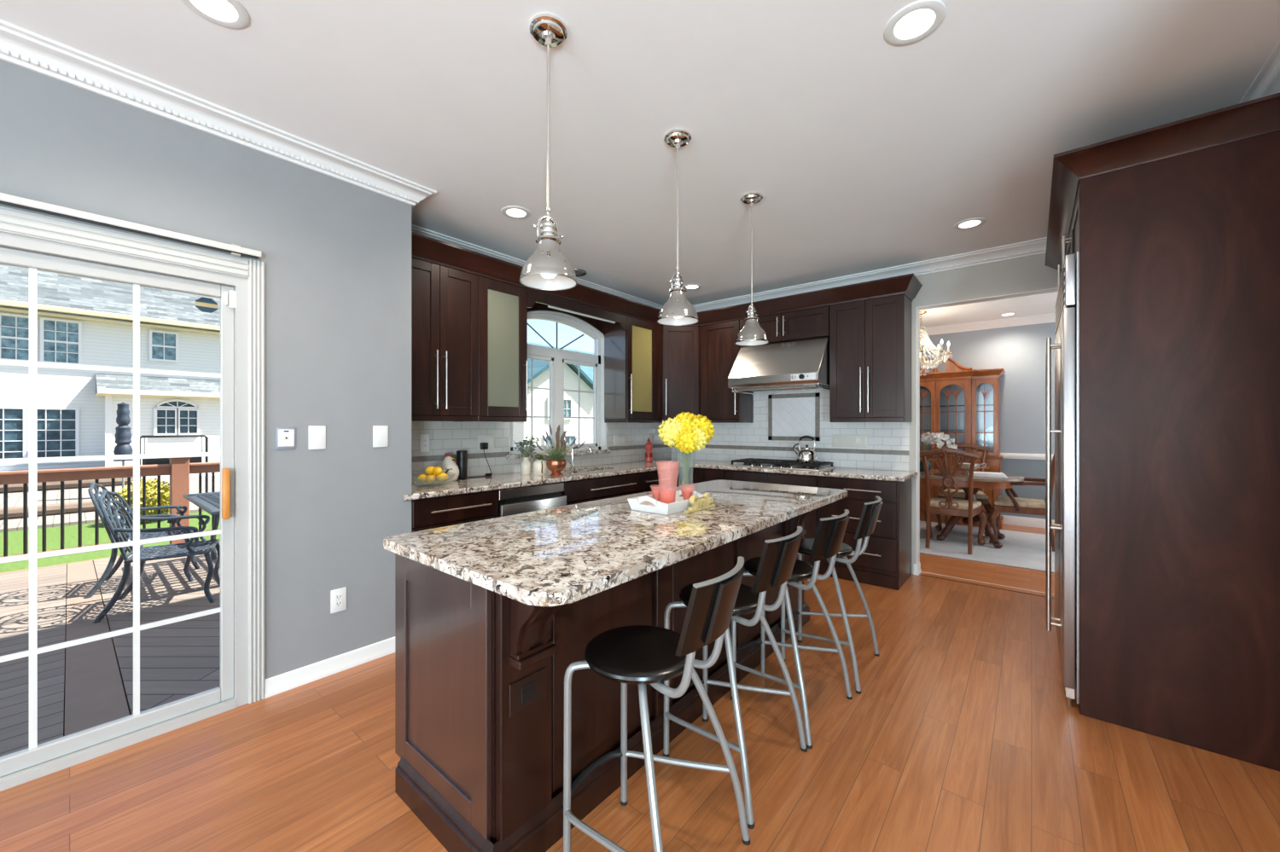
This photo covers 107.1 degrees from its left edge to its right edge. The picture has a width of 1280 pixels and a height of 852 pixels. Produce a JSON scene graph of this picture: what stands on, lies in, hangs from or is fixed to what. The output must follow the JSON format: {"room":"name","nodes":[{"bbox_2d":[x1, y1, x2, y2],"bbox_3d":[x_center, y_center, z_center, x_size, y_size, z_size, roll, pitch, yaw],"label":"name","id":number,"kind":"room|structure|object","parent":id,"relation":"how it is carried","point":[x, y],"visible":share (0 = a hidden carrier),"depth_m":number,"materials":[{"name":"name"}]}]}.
{"room":"kitchen","nodes":[
{"label":"kitchen","id":0,"kind":"room"},
{"bbox_2d":[0,59,411,680],"bbox_3d":[-3.317,-0.048,0.651,0.160,2.755,5.870,0,0,40],"label":"wall","id":1,"kind":"structure","parent":0,"point":[336,253],"depth_m":2.42,"materials":[{"name":"grey paint"}]},
{"bbox_2d":[0,192,261,259],"bbox_3d":[-2.455,-0.815,1.505,0.037,0.050,1.985,0,0,40],"label":"rail","id":2,"kind":"object","parent":1,"relation":"attached to","point":[8,200],"visible":1,"depth_m":1.92,"materials":[{"name":"white paint"}]},
{"bbox_2d":[0,206,264,791],"bbox_3d":[-2.518,0.270,1.605,0.194,2.130,1.957,0,0,40],"label":"door","id":3,"kind":"structure","parent":1,"relation":"in","point":[35,242],"depth_m":2.07,"materials":[{"name":"white paint"}]},
{"bbox_2d":[195,297,217,313],"bbox_3d":[-2.007,-0.558,2.189,0.002,0.066,0.078,0,0,40],"label":"sticker","id":4,"kind":"object","parent":3,"relation":"attached to","point":[205,305],"visible":1,"depth_m":2.19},
{"bbox_2d":[275,427,296,449],"bbox_3d":[-1.777,0.063,2.373,0.013,0.110,0.083,0,0,40],"label":"phone jack","id":5,"kind":"object","parent":1,"relation":"attached to","point":[285,437],"visible":1,"depth_m":2.37,"materials":[{"name":"white plastic"}]},
{"bbox_2d":[308,425,325,449],"bbox_3d":[-1.693,0.064,2.480,0.007,0.123,0.078,0,0,40],"label":"blank wall plate","id":6,"kind":"object","parent":1,"relation":"attached to","point":[317,433],"visible":1,"depth_m":2.48,"materials":[{"name":"white plastic"}]},
{"bbox_2d":[264,636,395,698],"bbox_3d":[-1.605,1.287,2.580,0.016,0.086,0.715,0,0,40],"label":"baseboard","id":7,"kind":"structure","parent":1,"relation":"attached to","point":[293,679],"depth_m":2.50,"materials":[{"name":"white paint"}]},
{"bbox_2d":[330,587,346,614],"bbox_3d":[-1.630,0.946,2.555,0.009,0.125,0.075,0,0,40],"label":"wall outlet","id":8,"kind":"object","parent":1,"relation":"attached to","point":[338,597],"visible":1,"depth_m":2.55,"materials":[{"name":"white plastic"}]},
{"bbox_2d":[372,425,388,448],"bbox_3d":[-1.493,0.064,2.721,0.007,0.123,0.080,0,0,40],"label":"blank wall plate","id":9,"kind":"object","parent":1,"relation":"attached to","point":[380,433],"visible":1,"depth_m":2.72,"materials":[{"name":"white plastic"}]},
{"bbox_2d":[0,0,1279,328],"bbox_3d":[1.153,-1.500,1.415,7.230,0.150,12.750,0,0,40],"label":"ceiling","id":10,"kind":"structure","parent":0,"point":[864,152],"depth_m":2.07,"materials":[{"name":"white paint"}]},
{"bbox_2d":[180,0,250,29],"bbox_3d":[-1.442,-1.421,1.598,0.192,0.008,0.192,0,0,40],"label":"recessed light","id":11,"kind":"object","parent":10,"relation":"in","point":[230,14],"visible":1,"depth_m":1.62,"materials":[{"name":"white plastic"}]},
{"bbox_2d":[500,205,530,219],"bbox_3d":[-0.827,-1.421,3.158,0.192,0.008,0.192,0,0,40],"label":"recessed light","id":12,"kind":"object","parent":10,"relation":"in","point":[513,212],"visible":1,"depth_m":3.15,"materials":[{"name":"white plastic"}]},
{"bbox_2d":[519,13,576,290],"bbox_3d":[-0.329,-0.970,1.698,0.203,0.911,0.203,0,0,40],"label":"pendant light","id":13,"kind":"object","parent":10,"relation":"hanging from","point":[547,269],"visible":1,"depth_m":1.68,"materials":[{"name":"silver metal"}]},
{"bbox_2d":[540,214,556,236],"bbox_3d":[-0.329,-0.708,1.698,0.060,0.095,0.060,0,0,40],"label":"socket","id":14,"kind":"object","parent":13,"relation":"attached to","point":[548,228],"depth_m":1.68,"materials":[{"name":"silver metal"}]},
{"bbox_2d":[657,128,698,325],"bbox_3d":[0.186,-0.970,2.333,0.203,0.911,0.203,0,0,40],"label":"pendant light","id":15,"kind":"object","parent":10,"relation":"hanging from","point":[677,311],"visible":1,"depth_m":2.31,"materials":[{"name":"silver metal"}]},
{"bbox_2d":[735,192,768,346],"bbox_3d":[0.698,-0.970,2.947,0.203,0.911,0.203,0,0,40],"label":"pendant light","id":16,"kind":"object","parent":10,"relation":"hanging from","point":[752,334],"visible":1,"depth_m":2.92,"materials":[{"name":"silver metal"}]},
{"bbox_2d":[884,0,946,45],"bbox_3d":[0.970,-1.421,1.673,0.192,0.008,0.192,0,0,40],"label":"recessed light","id":17,"kind":"object","parent":10,"relation":"in","point":[916,20],"visible":1,"depth_m":1.66,"materials":[{"name":"white plastic"}]},
{"bbox_2d":[919,310,952,371],"bbox_3d":[3.517,-1.025,5.917,0.611,0.800,0.613,0,0,6],"label":"chandelier","id":18,"kind":"object","parent":10,"relation":"hanging from","point":[922,360],"visible":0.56,"depth_m":5.86,"materials":[{"name":"white glass"}]},
{"bbox_2d":[953,217,986,229],"bbox_3d":[2.323,-1.421,3.331,0.192,0.008,0.192,0,0,40],"label":"recessed light","id":19,"kind":"object","parent":10,"relation":"in","point":[970,223],"visible":1,"depth_m":3.32,"materials":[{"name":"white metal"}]},
{"bbox_2d":[0,524,1279,851],"bbox_3d":[1.153,1.390,1.415,7.230,0.120,12.750,0,0,40],"label":"floor","id":20,"kind":"structure","parent":0,"point":[962,735],"depth_m":1.81,"materials":[{"name":"brown wood"}]},
{"bbox_2d":[411,489,498,532],"bbox_3d":[-1.381,0.889,3.257,0.578,0.881,0.596,0,0,40],"label":"base cabinet","id":21,"kind":"object","parent":20,"relation":"on","point":[427,514],"visible":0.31,"depth_m":3.06,"materials":[{"name":"brown wood"}]},
{"bbox_2d":[402,459,917,500],"bbox_3d":[0.301,0.430,3.694,2.691,0.036,3.537,0,0,40],"label":"countertop","id":22,"kind":"structure","parent":21,"relation":"on","point":[494,482],"depth_m":3.96,"materials":[{"name":"beige stone"}]},
{"bbox_2d":[434,453,459,482],"bbox_3d":[-1.428,0.308,3.511,0.161,0.207,0.154,0,0,30],"label":"figurine","id":23,"kind":"object","parent":22,"relation":"on","point":[449,467],"visible":0.87,"depth_m":3.47,"materials":[{"name":"beige ceramic"}]},
{"bbox_2d":[456,450,467,479],"bbox_3d":[-1.371,0.303,3.636,0.080,0.218,0.080,0,0,40],"label":"smart speaker","id":24,"kind":"object","parent":22,"relation":"on","point":[462,456],"visible":0.97,"depth_m":3.60},
{"bbox_2d":[512,436,541,474],"bbox_3d":[-0.967,0.251,4.057,0.225,0.321,0.233,0,0,40],"label":"vase","id":25,"kind":"object","parent":22,"relation":"on","point":[526,466],"visible":1,"depth_m":4.02,"materials":[{"name":"beige ceramic"}]},
{"bbox_2d":[535,424,585,477],"bbox_3d":[-0.654,0.202,3.899,0.229,0.420,0.465,0,0,28],"label":"planter","id":26,"kind":"object","parent":22,"relation":"on","point":[555,464],"visible":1,"depth_m":3.83,"materials":[{"name":"green plant"}]},
{"bbox_2d":[562,474,623,493],"bbox_3d":[-0.486,0.549,4.445,0.324,0.201,0.649,0,0,40],"label":"sink","id":27,"kind":"object","parent":22,"relation":"in","point":[623,474],"visible":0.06,"depth_m":4.23,"materials":[{"name":"metal"}]},
{"bbox_2d":[728,458,834,471],"bbox_3d":[1.403,0.384,4.718,0.910,0.056,0.455,0,0,40],"label":"cooktop","id":28,"kind":"object","parent":22,"relation":"in","point":[751,462],"visible":0.97,"depth_m":4.60,"materials":[{"name":"silver metal"}]},
{"bbox_2d":[792,436,817,463],"bbox_3d":[1.611,0.226,4.568,0.195,0.258,0.195,0,0,-5],"label":"kettle","id":29,"kind":"object","parent":28,"relation":"on","point":[806,455],"visible":1,"depth_m":4.51,"materials":[{"name":"silver metal"}]},
{"bbox_2d":[496,482,566,517],"bbox_3d":[-0.995,0.892,3.726,0.574,0.875,0.600,0,0,40],"label":"dishwasher","id":30,"kind":"object","parent":20,"relation":"on","point":[525,499],"visible":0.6,"depth_m":3.52,"materials":[{"name":"silver metal"}]},
{"bbox_2d":[564,473,636,506],"bbox_3d":[-0.509,0.895,4.308,0.578,0.870,0.898,0,0,40],"label":"base cabinet","id":31,"kind":"object","parent":20,"relation":"on","point":[580,491],"visible":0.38,"depth_m":4.10,"materials":[{"name":"brown wood"}]},
{"bbox_2d":[395,511,810,851],"bbox_3d":[0.159,0.892,2.455,0.769,0.876,2.478,0,0,40],"label":"kitchen island","id":32,"kind":"object","parent":20,"relation":"on","point":[480,672],"visible":0.52,"depth_m":1.58,"materials":[{"name":"brown wood"}]},
{"bbox_2d":[509,667,546,718],"bbox_3d":[-0.342,0.813,1.443,0.006,0.098,0.137,0,0,40],"label":"outlet","id":33,"kind":"object","parent":32,"relation":"attached to","point":[527,689],"depth_m":1.44,"materials":[{"name":"brown plastic"}]},
{"bbox_2d":[521,680,535,704],"bbox_3d":[-0.338,0.813,1.440,0.004,0.050,0.054,0,0,40],"label":"receptacle","id":34,"kind":"object","parent":32,"relation":"attached to","point":[528,688],"depth_m":1.44,"materials":[{"name":"black plastic"}]},
{"bbox_2d":[383,479,847,606],"bbox_3d":[0.196,0.436,2.409,0.964,0.036,2.484,0,0,40],"label":"island countertop","id":35,"kind":"structure","parent":32,"relation":"on","point":[570,554],"depth_m":1.76,"materials":[{"name":"beige stone"}]},
{"bbox_2d":[627,488,703,515],"bbox_3d":[0.145,0.377,2.393,0.252,0.080,0.367,0,0,40],"label":"serving tray","id":36,"kind":"object","parent":35,"relation":"on","point":[644,503],"visible":0.77,"depth_m":2.28,"materials":[{"name":"white ceramic"}]},
{"bbox_2d":[656,460,680,504],"bbox_3d":[0.140,0.294,2.371,0.120,0.225,0.120,0,0,40],"label":"pitcher","id":37,"kind":"object","parent":36,"relation":"on","point":[666,497],"visible":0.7,"depth_m":2.35,"materials":[{"name":"pink plastic"}]},
{"bbox_2d":[657,412,715,491],"bbox_3d":[0.295,0.164,3.001,0.316,0.506,0.310,0,0,40],"label":"flower vase","id":38,"kind":"object","parent":35,"relation":"on","point":[688,433],"visible":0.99,"depth_m":2.93,"materials":[{"name":"clear glass"}]},
{"bbox_2d":[684,493,715,513],"bbox_3d":[0.298,0.379,2.337,0.026,0.077,0.250,0,0,40],"label":"word sign","id":39,"kind":"object","parent":35,"relation":"on","point":[706,503],"visible":1,"depth_m":2.32,"materials":[{"name":"gold metal"}]},
{"bbox_2d":[622,467,683,494],"bbox_3d":[0.031,0.889,4.960,0.578,0.881,0.788,0,0,40],"label":"base cabinet","id":40,"kind":"object","parent":20,"relation":"on","point":[646,481],"visible":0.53,"depth_m":4.75,"materials":[{"name":"brown wood"}]},
{"bbox_2d":[563,556,750,851],"bbox_3d":[0.036,0.863,1.424,0.541,0.936,0.500,0,0,34],"label":"bar stool","id":41,"kind":"object","parent":20,"relation":"on","point":[642,655],"visible":1,"depth_m":1.37,"materials":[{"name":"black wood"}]},
{"bbox_2d":[687,467,726,484],"bbox_3d":[0.859,0.889,5.178,0.450,0.881,0.540,0,0,40],"label":"base cabinet","id":42,"kind":"object","parent":20,"relation":"on","point":[699,475],"visible":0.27,"depth_m":4.98,"materials":[{"name":"brown wood"}]},
{"bbox_2d":[663,526,807,829],"bbox_3d":[0.361,0.863,1.883,0.541,0.936,0.500,0,0,40],"label":"bar stool","id":43,"kind":"object","parent":20,"relation":"on","point":[778,556],"visible":0.8,"depth_m":1.74,"materials":[{"name":"metal"}]},
{"bbox_2d":[725,470,817,566],"bbox_3d":[1.392,0.889,4.736,0.923,0.881,0.540,0,0,40],"label":"base cabinet","id":44,"kind":"object","parent":20,"relation":"on","point":[811,520],"visible":0.09,"depth_m":4.38,"materials":[{"name":"brown wood"}]},
{"bbox_2d":[730,509,852,749],"bbox_3d":[0.709,0.863,2.267,0.541,0.936,0.500,0,0,43],"label":"bar stool","id":45,"kind":"object","parent":20,"relation":"on","point":[830,532],"visible":0.77,"depth_m":2.13,"materials":[{"name":"metal"}]},
{"bbox_2d":[778,495,883,694],"bbox_3d":[1.064,0.863,2.664,0.541,0.936,0.500,0,0,37],"label":"bar stool","id":46,"kind":"object","parent":20,"relation":"on","point":[870,512],"visible":0.77,"depth_m":2.54,"materials":[{"name":"metal"}]},
{"bbox_2d":[817,476,911,590],"bbox_3d":[1.991,0.889,4.215,0.660,0.881,0.578,0,0,40],"label":"base cabinet","id":47,"kind":"object","parent":20,"relation":"on","point":[886,561],"visible":0.65,"depth_m":3.95,"materials":[{"name":"brown wood"}]},
{"bbox_2d":[919,356,1005,529],"bbox_3d":[4.176,0.198,6.638,1.492,2.265,0.504,0,0,40],"label":"china cabinet","id":48,"kind":"object","parent":20,"relation":"on","point":[963,404],"visible":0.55,"depth_m":6.45,"materials":[{"name":"brown wood"}]},
{"bbox_2d":[919,520,1054,573],"bbox_3d":[3.627,1.324,5.553,3.900,0.012,1.860,0,0,40],"label":"area rug","id":49,"kind":"object","parent":20,"relation":"on","point":[1025,550],"visible":0.16,"depth_m":5.08,"materials":[{"name":"white carpet"}]},
{"bbox_2d":[919,448,986,554],"bbox_3d":[3.390,0.777,5.146,0.591,1.082,0.609,0,0,40],"label":"dining chair","id":50,"kind":"object","parent":49,"relation":"on","point":[947,506],"visible":0.99,"depth_m":4.98,"materials":[{"name":"brown wood"}]},
{"bbox_2d":[930,497,981,510],"bbox_3d":[3.415,0.859,5.176,0.498,0.060,0.432,0,0,40],"label":"seat cushion","id":51,"kind":"object","parent":50,"relation":"on","point":[963,504],"depth_m":5.07,"materials":[{"name":"beige fabric"}]},
{"bbox_2d":[935,443,992,536],"bbox_3d":[4.074,0.777,5.954,0.591,1.082,0.609,0,0,36],"label":"dining chair","id":52,"kind":"object","parent":49,"relation":"on","point":[983,498],"visible":0.41,"depth_m":5.92,"materials":[{"name":"brown wood"}]},
{"bbox_2d":[938,488,988,500],"bbox_3d":[4.052,0.859,5.923,0.498,0.060,0.432,0,0,36],"label":"seat cushion","id":53,"kind":"object","parent":52,"relation":"on","point":[960,495],"depth_m":5.79,"materials":[{"name":"beige fabric"}]},
{"bbox_2d":[919,469,1023,548],"bbox_3d":[3.408,0.942,5.773,1.998,0.753,0.980,0,0,40],"label":"dining table","id":54,"kind":"object","parent":49,"relation":"on","point":[961,480],"visible":0.35,"depth_m":5.24,"materials":[{"name":"brown wood"}]},
{"bbox_2d":[919,432,957,471],"bbox_3d":[3.613,0.322,5.758,0.444,0.485,0.317,0,0,40],"label":"orchid","id":55,"kind":"object","parent":54,"relation":"on","point":[929,439],"visible":0.82,"depth_m":5.74,"materials":[{"name":"white plant"}]},
{"bbox_2d":[989,454,1054,552],"bbox_3d":[4.266,0.777,5.244,0.609,1.082,0.610,0,0,40],"label":"armchair","id":56,"kind":"object","parent":49,"relation":"on","point":[1011,503],"visible":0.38,"depth_m":5.12,"materials":[{"name":"brown wood"}]},
{"bbox_2d":[994,495,1045,508],"bbox_3d":[4.237,0.859,5.268,0.432,0.060,0.498,0,0,40],"label":"seat cushion","id":57,"kind":"object","parent":56,"relation":"on","point":[1001,502],"depth_m":5.15,"materials":[{"name":"beige fabric"}]},
{"bbox_2d":[1045,251,1079,707],"bbox_3d":[2.582,0.260,2.444,0.742,2.140,1.074,0,0,40],"label":"refrigerator","id":58,"kind":"object","parent":20,"relation":"on","point":[1066,346],"visible":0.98,"depth_m":2.23,"materials":[{"name":"silver metal"}]},
{"bbox_2d":[1044,92,1279,771],"bbox_3d":[2.779,0.045,2.659,0.730,2.570,1.894,0,0,40],"label":"enclosure","id":59,"kind":"object","parent":20,"relation":"on","point":[1174,227],"visible":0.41,"depth_m":1.97,"materials":[{"name":"brown wood"}]},
{"bbox_2d":[683,253,1061,574],"bbox_3d":[2.077,-0.048,4.607,4.580,2.755,0.115,0,0,40],"label":"wall","id":60,"kind":"structure","parent":0,"point":[1030,273],"depth_m":3.98,"materials":[{"name":"grey paint"}]},
{"bbox_2d":[699,320,753,423],"bbox_3d":[0.940,-0.570,5.230,0.498,1.080,0.360,0,0,40],"label":"upper cabinet","id":61,"kind":"object","parent":60,"relation":"attached to","point":[718,350],"visible":0.77,"depth_m":5.13,"materials":[{"name":"brown wood"}]},
{"bbox_2d":[739,306,829,346],"bbox_3d":[1.488,-0.973,4.776,0.910,0.275,0.360,0,0,40],"label":"upper cabinet","id":62,"kind":"object","parent":60,"relation":"attached to","point":[810,323],"visible":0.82,"depth_m":4.58,"materials":[{"name":"brown wood"}]},
{"bbox_2d":[671,389,909,471],"bbox_3d":[1.407,0.015,5.080,2.625,0.810,0.012,0,0,40],"label":"tiled wall","id":63,"kind":"structure","parent":60,"relation":"attached to","point":[885,436],"depth_m":4.86,"materials":[{"name":"white tile"}]},
{"bbox_2d":[768,392,820,441],"bbox_3d":[1.593,-0.087,4.919,0.547,0.490,0.010,0,0,40],"label":"frame","id":64,"kind":"object","parent":63,"relation":"attached to","point":[817,395],"visible":1,"depth_m":4.90,"materials":[{"name":"grey stone"}]},
{"bbox_2d":[832,434,867,448],"bbox_3d":[2.023,0.149,4.560,0.320,0.125,0.009,0,0,40],"label":"switch plate","id":65,"kind":"object","parent":63,"relation":"attached to","point":[838,440],"visible":1,"depth_m":4.56,"materials":[{"name":"beige plastic"}]},
{"bbox_2d":[829,294,911,422],"bbox_3d":[2.080,-0.570,4.285,0.613,1.080,0.360,0,0,40],"label":"upper cabinet","id":66,"kind":"object","parent":60,"relation":"attached to","point":[870,340],"visible":1,"depth_m":4.16,"materials":[{"name":"brown wood"}]},
{"bbox_2d":[411,232,922,326],"bbox_3d":[0.281,-1.179,4.339,4.243,0.136,1.816,0,0,-13],"label":"crown molding","id":67,"kind":"structure","parent":66,"relation":"attached to","point":[424,248],"depth_m":4.17,"materials":[{"name":"brown wood"}]},
{"bbox_2d":[916,287,1058,564],"bbox_3d":[2.896,0.137,3.928,1.032,2.386,0.123,0,0,40],"label":"doorway","id":68,"kind":"structure","parent":60,"relation":"in","point":[1054,289],"depth_m":4.21,"materials":[{"name":"white paint"}]},
{"bbox_2d":[921,571,1053,594],"bbox_3d":[1.682,-1.370,-1.394,11.630,5.800,18.000,0,0,40],"label":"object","id":69,"kind":"structure","parent":0,"point":[922,572],"depth_m":3.99,"materials":[{"name":"brown wood"}]},
{"bbox_2d":[506,449,610,459],"bbox_3d":[-0.748,0.272,4.555,0.095,0.040,1.280,0,0,40],"label":"window sill","id":70,"kind":"structure","parent":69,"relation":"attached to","point":[512,456],"depth_m":4.56,"materials":[{"name":"beige stone"}]},
{"bbox_2d":[527,310,603,495],"bbox_3d":[-0.748,-0.048,4.669,0.150,2.755,3.595,0,0,40],"label":"wall window","id":71,"kind":"structure","parent":69,"relation":"in","point":[532,311],"depth_m":4.56,"materials":[{"name":"grey paint"}]},
{"bbox_2d":[411,257,478,421],"bbox_3d":[-1.494,-0.570,3.357,0.360,1.080,0.596,0,0,40],"label":"upper cabinet","id":72,"kind":"object","parent":71,"relation":"attached to","point":[445,300],"visible":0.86,"depth_m":3.28,"materials":[{"name":"brown wood"}]},
{"bbox_2d":[477,276,527,422],"bbox_3d":[-1.163,-0.570,3.756,0.360,1.080,0.436,0,0,40],"label":"upper cabinet","id":73,"kind":"object","parent":71,"relation":"attached to","point":[503,307],"visible":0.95,"depth_m":3.66,"materials":[{"name":"brown wood"}]},
{"bbox_2d":[411,419,671,482],"bbox_3d":[-0.719,0.175,4.580,0.008,0.490,3.495,0,0,40],"label":"tiled wall","id":74,"kind":"structure","parent":71,"relation":"attached to","point":[445,437],"depth_m":3.96,"materials":[{"name":"white tile"}]},
{"bbox_2d":[509,311,606,454],"bbox_3d":[-0.791,-0.405,4.590,0.124,1.350,1.220,0,0,40],"label":"window","id":75,"kind":"structure","parent":71,"relation":"attached to","point":[556,357],"depth_m":4.67,"materials":[{"name":"white wood"}]},
{"bbox_2d":[604,316,662,423],"bbox_3d":[-0.050,-0.570,5.100,0.360,1.080,0.598,0,0,40],"label":"upper cabinet","id":76,"kind":"object","parent":71,"relation":"attached to","point":[632,357],"visible":0.99,"depth_m":4.93,"materials":[{"name":"brown wood"}]},
{"bbox_2d":[527,289,627,335],"bbox_3d":[-0.648,-1.040,4.413,0.326,0.199,1.228,0,0,40],"label":"window valance","id":77,"kind":"object","parent":76,"relation":"attached to","point":[595,317],"visible":0.87,"depth_m":4.34,"materials":[{"name":"brown wood"}]},
{"bbox_2d":[662,325,699,421],"bbox_3d":[0.428,-0.570,5.485,0.604,1.080,0.606,0,0,40],"label":"upper cabinet","id":78,"kind":"object","parent":71,"relation":"attached to","point":[680,344],"visible":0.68,"depth_m":5.27,"materials":[{"name":"brown wood"}]},
{"bbox_2d":[0,19,1279,312],"bbox_3d":[-0.908,-1.379,0.996,4.290,0.092,9.255,0,0,40],"label":"trim","id":79,"kind":"structure","parent":69,"relation":"attached to","point":[19,40],"depth_m":2.24,"materials":[{"name":"white paint"}]},
{"bbox_2d":[411,444,909,462],"bbox_3d":[0.294,0.247,3.740,2.629,0.042,3.495,0,0,40],"label":"trim","id":80,"kind":"structure","parent":69,"relation":"attached to","point":[427,458],"depth_m":4.56,"materials":[{"name":"grey stone"}]},
{"bbox_2d":[727,337,829,395],"bbox_3d":[1.404,-0.582,4.676,0.900,0.492,0.609,0,0,40],"label":"range hood","id":81,"kind":"object","parent":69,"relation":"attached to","point":[801,364],"visible":0.98,"depth_m":4.49,"materials":[{"name":"silver metal"}]},
{"bbox_2d":[921,313,1055,336],"bbox_3d":[3.509,-1.375,5.527,4.850,0.100,3.110,0,0,40],"label":"trim","id":82,"kind":"structure","parent":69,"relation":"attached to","point":[1050,317],"depth_m":6.42,"materials":[{"name":"white paint"}]},
{"bbox_2d":[1000,453,1053,460],"bbox_3d":[3.509,0.407,5.527,4.850,0.075,3.110,0,0,40],"label":"trim","id":83,"kind":"structure","parent":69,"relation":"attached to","point":[1007,456],"depth_m":6.22,"materials":[{"name":"white paint"}]},
{"bbox_2d":[921,322,1056,520],"bbox_3d":[4.549,-0.048,6.783,5.150,2.755,0.150,0,0,40],"label":"wall","id":84,"kind":"structure","parent":0,"point":[1020,351],"depth_m":6.28,"materials":[{"name":"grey paint"}]},
{"bbox_2d":[1001,515,1054,529],"bbox_3d":[4.495,1.270,6.718,4.850,0.120,0.018,0,0,40],"label":"baseboard","id":85,"kind":"structure","parent":84,"relation":"attached to","point":[1013,520],"depth_m":6.23,"materials":[{"name":"white paint"}]},
{"label":"outside","id":86,"kind":"structure","parent":0,"visible":0},
{"bbox_2d":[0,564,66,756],"bbox_3d":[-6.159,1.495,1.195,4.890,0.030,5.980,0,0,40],"label":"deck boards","id":87,"kind":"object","parent":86,"point":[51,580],"visible":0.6,"depth_m":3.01,"materials":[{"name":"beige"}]},
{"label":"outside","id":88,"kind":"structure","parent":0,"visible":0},
{"bbox_2d":[64,541,220,736],"bbox_3d":[-2.330,1.494,5.816,4.890,0.031,6.016,0,0,40],"label":"floor","id":89,"kind":"structure","parent":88,"point":[178,660],"depth_m":3.22,"materials":[{"name":"beige wood"}]},
{"bbox_2d":[0,452,220,564],"bbox_3d":[-6.071,1.107,5.290,0.220,1.545,6.800,0,0,40],"label":"deck railing","id":90,"kind":"object","parent":89,"relation":"on","point":[179,469],"visible":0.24,"depth_m":5.31,"materials":[{"name":"brown"}]},
{"bbox_2d":[84,482,199,599],"bbox_3d":[-4.678,1.002,4.482,0.704,0.976,0.637,0,0,-38],"label":"garden chair","id":91,"kind":"object","parent":89,"relation":"on","point":[108,573],"visible":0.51,"depth_m":4.41,"materials":[{"name":"grey metal"}]},
{"bbox_2d":[93,489,220,623],"bbox_3d":[-4.000,1.002,3.972,0.704,0.976,0.637,0,0,-35],"label":"garden chair","id":92,"kind":"object","parent":89,"relation":"on","point":[203,548],"visible":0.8,"depth_m":3.89,"materials":[{"name":"grey metal"}]},
{"bbox_2d":[183,491,220,560],"bbox_3d":[-3.730,1.116,5.396,1.560,0.735,1.974,0,0,40],"label":"garden table","id":93,"kind":"object","parent":89,"relation":"on","point":[209,503],"visible":0.21,"depth_m":4.96,"materials":[{"name":"grey metal"}]},
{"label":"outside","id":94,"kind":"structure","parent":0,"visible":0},
{"bbox_2d":[0,512,220,628],"bbox_3d":[1.503,1.985,15.637,10.360,0.190,54.000,0,0,40],"label":"lawn","id":95,"kind":"structure","parent":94,"point":[53,534],"depth_m":7.72,"materials":[{"name":"green plant"}]},
{"bbox_2d":[115,477,169,523],"bbox_3d":[-9.698,1.491,9.301,0.949,0.928,0.947,0,0,40],"label":"shrub","id":96,"kind":"object","parent":95,"relation":"on","point":[151,488],"visible":0.36,"depth_m":9.16,"materials":[{"name":"yellow plant"}]},
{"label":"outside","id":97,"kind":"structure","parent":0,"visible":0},
{"bbox_2d":[0,475,220,533],"bbox_3d":[-18.919,1.955,35.158,46.000,0.250,90.000,0,0,40],"label":"patio","id":98,"kind":"structure","parent":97,"point":[53,497],"depth_m":11.44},
{"bbox_2d":[0,499,116,519],"bbox_3d":[-14.314,1.716,6.862,0.220,0.251,10.302,0,0,40],"label":"garden timber","id":99,"kind":"object","parent":98,"relation":"on","point":[51,509],"visible":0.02,"depth_m":9.61,"materials":[{"name":"wood"}]},
{"bbox_2d":[0,477,133,493],"bbox_3d":[-18.934,1.677,10.691,0.300,0.335,10.303,0,0,40],"label":"garden timber","id":100,"kind":"object","parent":98,"relation":"on","point":[105,482],"visible":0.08,"depth_m":13.54,"materials":[{"name":"wood"}]},
{"bbox_2d":[0,264,220,479],"bbox_3d":[-22.886,-2.670,15.717,11.700,9.200,23.800,0,0,40],"label":"neighbor house","id":101,"kind":"structure","parent":98,"relation":"on","point":[82,321],"depth_m":15.69,"materials":[{"name":"beige plastic"}]},
{"bbox_2d":[104,402,133,498],"bbox_3d":[-13.299,0.615,12.162,0.840,2.430,0.827,0,0,40],"label":"patio umbrella","id":102,"kind":"object","parent":98,"relation":"on","point":[123,435],"visible":0.81,"depth_m":12.08,"materials":[{"name":"fabric"}]},
{"bbox_2d":[139,435,208,493],"bbox_3d":[-11.647,1.036,11.820,0.420,1.588,1.256,0,0,40],"label":"swing frame","id":103,"kind":"object","parent":98,"relation":"on","point":[194,460],"visible":0.42,"depth_m":11.86,"materials":[{"name":"black metal"}]},
{"bbox_2d":[512,342,593,447],"bbox_3d":[-4.402,-1.670,31.440,11.900,7.200,17.200,0,0,40],"label":"gabled house","id":104,"kind":"structure","parent":98,"relation":"on","point":[540,369],"depth_m":23.44,"materials":[{"name":"beige plastic"}]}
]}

